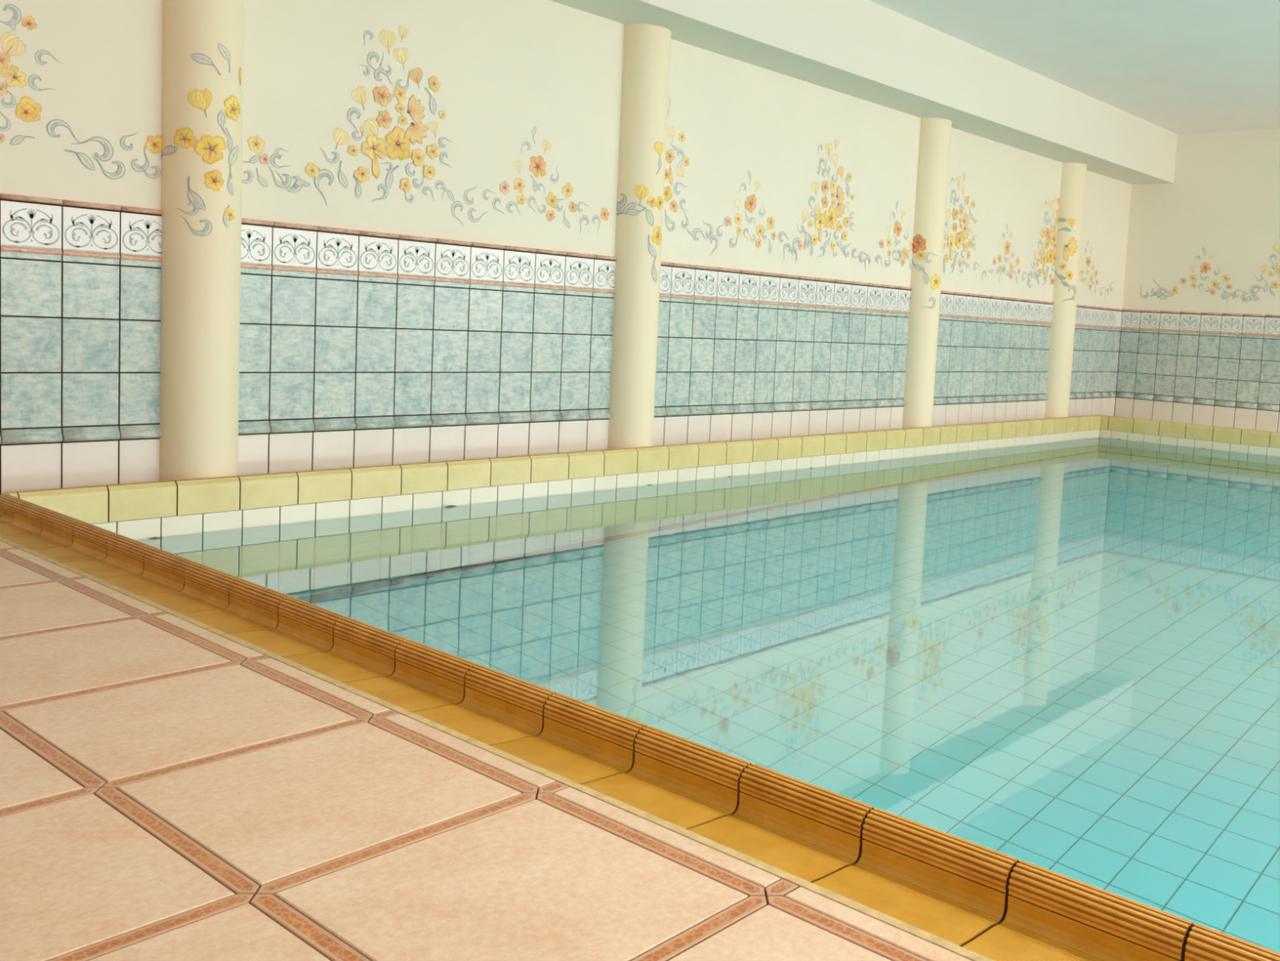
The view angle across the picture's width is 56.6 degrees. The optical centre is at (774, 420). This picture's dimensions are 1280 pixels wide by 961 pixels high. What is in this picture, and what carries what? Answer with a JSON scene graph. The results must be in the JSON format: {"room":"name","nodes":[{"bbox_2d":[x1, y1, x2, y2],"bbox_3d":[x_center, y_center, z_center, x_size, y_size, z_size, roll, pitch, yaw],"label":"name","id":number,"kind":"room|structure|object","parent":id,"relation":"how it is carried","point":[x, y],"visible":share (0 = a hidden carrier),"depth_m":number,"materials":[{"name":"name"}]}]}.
{"room":"indoor swimming pool","nodes":[
{"label":"indoor swimming pool","id":0,"kind":"room"},
{"bbox_2d":[0,537,994,960],"bbox_3d":[2.058,0.711,3.914,8.000,0.251,14.357,7,6,38],"label":"floor","id":1,"kind":"structure","parent":0,"point":[175,786],"depth_m":1.77,"materials":[{"name":"tile"}]},
{"bbox_2d":[159,0,244,480],"bbox_3d":[-2.224,-0.870,4.630,0.153,2.376,0.304,7,6,38],"label":"column","id":2,"kind":"structure","parent":1,"relation":"on","point":[203,40],"depth_m":4.58,"materials":[{"name":"paint"}]},
{"bbox_2d":[608,23,671,449],"bbox_3d":[-0.718,-0.948,6.500,0.150,2.376,0.300,7,6,38],"label":"column","id":3,"kind":"structure","parent":1,"relation":"on","point":[646,47],"depth_m":6.42,"materials":[{"name":"paint"}]},
{"bbox_2d":[90,429,1279,539],"bbox_3d":[2.607,1.278,5.802,6.490,1.501,9.478,7,6,38],"label":"swimming pool","id":4,"kind":"object","parent":1,"relation":"in","point":[134,529],"visible":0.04,"depth_m":5.98,"materials":[{"name":"tile"}]},
{"bbox_2d":[16,414,1100,524],"bbox_3d":[0.223,0.166,7.689,0.054,0.134,9.178,7,6,38],"label":"ledge","id":5,"kind":"object","parent":4,"relation":"on","point":[90,504],"visible":0.99,"depth_m":5.54,"materials":[{"name":"yellow tile"}]},
{"bbox_2d":[0,491,1279,960],"bbox_3d":[-0.258,0.620,2.070,6.384,0.134,0.198,7,6,38],"label":"pool edge","id":6,"kind":"object","parent":4,"relation":"on","point":[993,904],"visible":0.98,"depth_m":1.98,"materials":[{"name":"yellow ceramic"}]},
{"bbox_2d":[135,436,1279,952],"bbox_3d":[2.602,1.290,5.806,6.300,1.377,9.298,7,6,38],"label":"pool water","id":7,"kind":"object","parent":4,"relation":"in","point":[1063,657],"visible":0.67,"depth_m":3.72,"materials":[{"name":"teal liquid"}]},
{"bbox_2d":[1098,414,1279,448],"bbox_3d":[5.008,0.240,9.848,4.819,0.134,0.180,7,6,38],"label":"ledge","id":8,"kind":"object","parent":4,"relation":"on","point":[1216,433],"visible":0.94,"depth_m":10.70,"materials":[{"name":"yellow tile"}]},
{"bbox_2d":[902,117,951,428],"bbox_3d":[1.172,-1.046,8.845,0.153,2.376,0.306,7,6,38],"label":"column","id":9,"kind":"structure","parent":1,"relation":"on","point":[935,138],"depth_m":8.76,"materials":[{"name":"paint"}]},
{"bbox_2d":[1044,162,1087,418],"bbox_3d":[2.675,-1.124,10.708,0.155,2.376,0.309,7,6,38],"label":"column","id":10,"kind":"structure","parent":1,"relation":"on","point":[1073,175],"depth_m":10.62,"materials":[{"name":"paint"}]},
{"bbox_2d":[0,0,1131,494],"bbox_3d":[-0.975,-1.191,6.406,0.223,2.847,14.557,7,6,38],"label":"wall","id":11,"kind":"structure","parent":0,"point":[429,188],"depth_m":5.72,"materials":[{"name":"paint"}]},
{"bbox_2d":[869,0,1279,134],"bbox_3d":[2.220,-2.290,3.658,8.400,0.150,14.757,7,6,38],"label":"ceiling","id":12,"kind":"structure","parent":0,"point":[1179,67],"depth_m":8.16,"materials":[{"name":"paint"}]},
{"bbox_2d":[549,0,1177,184],"bbox_3d":[-0.741,-2.341,6.041,0.423,0.472,14.357,7,6,38],"label":"ceiling beam","id":13,"kind":"structure","parent":12,"relation":"attached to","point":[866,50],"depth_m":7.85,"materials":[{"name":"paint"}]},
{"bbox_2d":[1114,128,1279,432],"bbox_3d":[6.692,-0.951,9.448,8.000,3.017,0.223,7,6,38],"label":"wall","id":14,"kind":"structure","parent":0,"point":[1200,335],"depth_m":11.34,"materials":[{"name":"paint"}]}
]}

